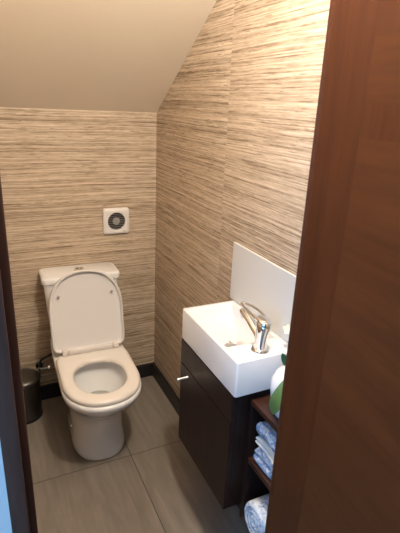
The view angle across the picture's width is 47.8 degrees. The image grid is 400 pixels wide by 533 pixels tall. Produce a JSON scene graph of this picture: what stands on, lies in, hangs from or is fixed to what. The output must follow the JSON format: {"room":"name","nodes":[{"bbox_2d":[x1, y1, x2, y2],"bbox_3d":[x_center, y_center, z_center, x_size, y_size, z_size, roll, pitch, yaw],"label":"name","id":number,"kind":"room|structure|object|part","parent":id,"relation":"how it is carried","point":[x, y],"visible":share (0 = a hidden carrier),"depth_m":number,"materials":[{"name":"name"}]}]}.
{"room":"bathroom","nodes":[
{"label":"bathroom","id":0,"kind":"room"},
{"bbox_2d":[0,444,11,532],"bbox_3d":[-0.113,0.074,0.780,2.700,2.400,0.115,-7,22,-25],"label":"wall","id":1,"kind":"structure","parent":0,"point":[5,521],"depth_m":0.73,"materials":[{"name":"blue paint"}]},
{"bbox_2d":[0,177,37,532],"bbox_3d":[-0.307,0.143,0.711,0.042,2.300,0.125,-7,22,-25],"label":"door frame","id":2,"kind":"structure","parent":1,"relation":"attached to","point":[14,442],"depth_m":0.70,"materials":[{"name":"brown wood"}]},
{"bbox_2d":[265,0,380,532],"bbox_3d":[0.258,0.074,0.973,0.049,2.300,0.125,-7,22,-25],"label":"door frame","id":3,"kind":"structure","parent":1,"relation":"attached to","point":[351,25],"depth_m":0.91,"materials":[{"name":"brown wood"}]},
{"bbox_2d":[297,0,399,532],"bbox_3d":[0.372,0.257,0.671,0.040,2.148,0.600,-4,21,-17],"label":"door","id":4,"kind":"structure","parent":1,"relation":"in","point":[352,482],"depth_m":0.80,"materials":[{"name":"brown wood"}]},
{"bbox_3d":[0.376,-0.171,0.568,0.040,0.055,0.500,-4,21,-17],"label":"lock rail","id":5,"kind":"part","parent":4,"relation":"part of","materials":[{"name":"brown wood"}]},
{"bbox_3d":[0.379,-0.248,0.540,0.040,0.110,0.500,-4,21,-17],"label":"panel","id":6,"kind":"part","parent":4,"relation":"part of","materials":[{"name":"brown wood"}]},
{"bbox_3d":[0.392,-0.535,0.436,0.040,0.500,0.500,-4,21,-17],"label":"rail","id":7,"kind":"part","parent":4,"relation":"part of","materials":[{"name":"brown wood"}]},
{"bbox_2d":[0,107,156,385],"bbox_3d":[-0.677,-0.013,2.295,0.930,1.489,0.060,-7,22,-25],"label":"wall","id":8,"kind":"structure","parent":0,"point":[60,169],"depth_m":2.20,"materials":[{"name":"beige paper"}]},
{"bbox_2d":[35,361,50,371],"bbox_3d":[-0.819,0.521,2.355,0.072,0.057,0.059,-7,22,-25],"label":"valve","id":9,"kind":"object","parent":8,"relation":"attached to","point":[40,366],"visible":0.99,"depth_m":2.34,"materials":[{"name":"silver metal"}]},
{"bbox_2d":[40,362,154,399],"bbox_3d":[-0.668,0.657,2.511,0.880,0.084,0.015,-7,22,-25],"label":"baseboard","id":10,"kind":"structure","parent":8,"relation":"attached to","point":[52,390],"depth_m":2.46,"materials":[{"name":"black"}]},
{"bbox_2d":[103,207,128,234],"bbox_3d":[-0.425,-0.231,2.292,0.133,0.133,0.018,-7,22,-25],"label":"fan","id":11,"kind":"object","parent":8,"relation":"attached to","point":[115,220],"visible":1,"depth_m":2.29,"materials":[{"name":"white plastic"}]},
{"bbox_2d":[0,0,216,112],"bbox_3d":[0.050,-0.556,0.263,2.700,0.971,3.760,-7,22,-25],"label":"ceiling","id":12,"kind":"structure","parent":0,"point":[96,55],"depth_m":1.70,"materials":[{"name":"beige paint"}]},
{"bbox_2d":[27,376,249,532],"bbox_3d":[-0.023,1.337,0.916,2.700,0.060,3.700,-7,22,-25],"label":"floor","id":13,"kind":"structure","parent":0,"point":[153,484],"depth_m":1.93,"materials":[{"name":"grey tile"}]},
{"bbox_2d":[21,368,42,424],"bbox_3d":[-0.888,0.651,2.273,0.166,0.238,0.176,2,20,-2],"label":"pedal bin","id":14,"kind":"object","parent":13,"relation":"on","point":[30,377],"visible":0.64,"depth_m":2.24,"materials":[{"name":"grey metal"}]},
{"bbox_3d":[-0.884,0.551,2.243,0.164,0.030,0.164,18,25,36],"label":"bin lid","id":15,"kind":"part","parent":14,"relation":"part of","materials":[{"name":"grey metal"}]},
{"bbox_2d":[39,262,141,460],"bbox_3d":[-0.509,0.440,2.080,0.403,0.798,0.725,-6,22,-23],"label":"toilet","id":16,"kind":"object","parent":13,"relation":"on","point":[98,378],"visible":1,"depth_m":2.08,"materials":[{"name":"white ceramic"}]},
{"bbox_3d":[-0.591,0.032,2.212,0.368,0.034,0.167,-6,22,-23],"label":"cistern lid","id":17,"kind":"part","parent":16,"relation":"part of","materials":[{"name":"white ceramic"}]},
{"bbox_3d":[-0.528,0.201,2.108,0.340,0.371,0.103,-6,22,-23],"label":"lid","id":18,"kind":"part","parent":16,"relation":"part of","materials":[{"name":"white plastic"}]},
{"bbox_3d":[-0.435,0.470,1.957,0.328,0.024,0.423,-6,22,-23],"label":"seat","id":19,"kind":"part","parent":16,"relation":"part of","materials":[{"name":"beige plastic"}]},
{"bbox_2d":[154,0,329,398],"bbox_3d":[0.128,-0.241,1.684,0.060,2.400,1.635,-7,22,-25],"label":"wall","id":20,"kind":"structure","parent":0,"point":[235,128],"depth_m":1.58,"materials":[{"name":"beige paper"}]},
{"bbox_2d":[153,363,240,509],"bbox_3d":[0.036,0.846,2.077,0.015,0.084,1.445,-7,22,-25],"label":"baseboard","id":21,"kind":"structure","parent":20,"relation":"attached to","point":[160,379],"depth_m":2.49,"materials":[{"name":"black wood"}]},
{"bbox_2d":[177,338,269,508],"bbox_3d":[0.081,0.531,1.607,0.257,0.462,0.377,-7,22,-25],"label":"vanity cabinet","id":22,"kind":"object","parent":20,"relation":"attached to","point":[213,423],"visible":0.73,"depth_m":1.49,"materials":[{"name":"brown wood"}]},
{"bbox_3d":[-0.063,0.404,1.629,0.042,0.012,0.012,-7,22,-25],"label":"handle","id":23,"kind":"part","parent":22,"relation":"part of","materials":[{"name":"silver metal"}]},
{"bbox_3d":[0.010,0.577,1.589,0.018,0.344,0.377,-7,22,-25],"label":"cabinet door","id":24,"kind":"part","parent":22,"relation":"part of","materials":[{"name":"brown wood"}]},
{"bbox_3d":[0.020,0.366,1.513,0.018,0.095,0.377,-7,22,-25],"label":"drawer","id":25,"kind":"part","parent":22,"relation":"part of","materials":[{"name":"brown wood"}]},
{"bbox_2d":[182,300,287,397],"bbox_3d":[0.115,0.257,1.510,0.213,0.119,0.395,-7,22,-25],"label":"basin","id":26,"kind":"object","parent":22,"relation":"in","point":[217,333],"visible":0.91,"depth_m":1.43,"materials":[{"name":"white ceramic"}]},
{"bbox_2d":[239,301,270,353],"bbox_3d":[0.164,0.184,1.378,0.055,0.110,0.154,-7,22,-25],"label":"mixer tap","id":27,"kind":"object","parent":26,"relation":"on","point":[260,329],"visible":1,"depth_m":1.34,"materials":[{"name":"silver metal"}]},
{"bbox_3d":[0.158,0.176,1.387,0.033,0.062,0.119,-7,22,-25],"label":"spout","id":28,"kind":"part","parent":27,"relation":"part of","materials":[{"name":"silver metal"}]},
{"bbox_2d":[239,394,278,527],"bbox_3d":[0.253,0.646,1.391,0.147,0.470,0.206,-7,22,-25],"label":"shelf unit","id":29,"kind":"object","parent":20,"relation":"attached to","point":[256,483],"visible":0.24,"depth_m":1.41,"materials":[{"name":"brown wood"}]},
{"bbox_3d":[0.212,0.624,1.473,0.147,0.452,0.017,-7,22,-25],"label":"panel","id":30,"kind":"part","parent":29,"relation":"part of","materials":[{"name":"brown wood"}]},
{"bbox_2d":[244,493,268,532],"bbox_3d":[0.231,0.793,1.430,0.138,0.126,0.134,-7,22,-25],"label":"rolled towel","id":31,"kind":"object","parent":29,"relation":"on","point":[255,510],"visible":0.41,"depth_m":1.40,"materials":[{"name":"blue fabric"}]},
{"bbox_3d":[0.248,0.632,1.383,0.134,0.018,0.170,-7,22,-25],"label":"shelf","id":32,"kind":"part","parent":29,"relation":"part of","materials":[{"name":"brown wood"}]},
{"bbox_2d":[253,447,272,478],"bbox_3d":[0.249,0.591,1.365,0.123,0.068,0.133,-7,22,-25],"label":"folded towel","id":33,"kind":"object","parent":29,"relation":"on","point":[260,456],"visible":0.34,"depth_m":1.35,"materials":[{"name":"blue fabric"}]},
{"bbox_2d":[255,436,273,464],"bbox_3d":[0.247,0.540,1.345,0.123,0.038,0.129,-7,22,-25],"label":"folded towel","id":34,"kind":"object","parent":33,"relation":"on","point":[260,441],"visible":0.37,"depth_m":1.34,"materials":[{"name":"white fabric"}]},
{"bbox_2d":[256,421,276,452],"bbox_3d":[0.247,0.499,1.329,0.112,0.049,0.128,-7,22,-25],"label":"folded towel","id":35,"kind":"object","parent":34,"relation":"on","point":[264,429],"visible":0.34,"depth_m":1.32,"materials":[{"name":"blue fabric"}]},
{"bbox_2d":[269,324,289,417],"bbox_3d":[0.246,0.306,1.287,0.129,0.239,0.215,-1,20,-9],"label":"potted plant","id":36,"kind":"object","parent":29,"relation":"on","point":[276,385],"visible":0.22,"depth_m":1.24,"materials":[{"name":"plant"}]},
{"bbox_3d":[0.254,0.354,1.278,0.112,0.156,0.112,-7,22,-25],"label":"pot","id":37,"kind":"part","parent":36,"relation":"part of","materials":[{"name":"white"}]},
{"bbox_3d":[0.266,0.187,1.349,0.030,0.026,0.026,-7,22,-25],"label":"flower","id":38,"kind":"part","parent":36,"relation":"part of","materials":[{"name":"beige plant"}]},
{"bbox_2d":[230,242,295,341],"bbox_3d":[0.212,0.082,1.504,0.008,0.220,0.424,-7,22,-25],"label":"backsplash","id":39,"kind":"structure","parent":20,"relation":"attached to","point":[257,281],"depth_m":1.49,"materials":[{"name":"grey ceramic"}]}
]}

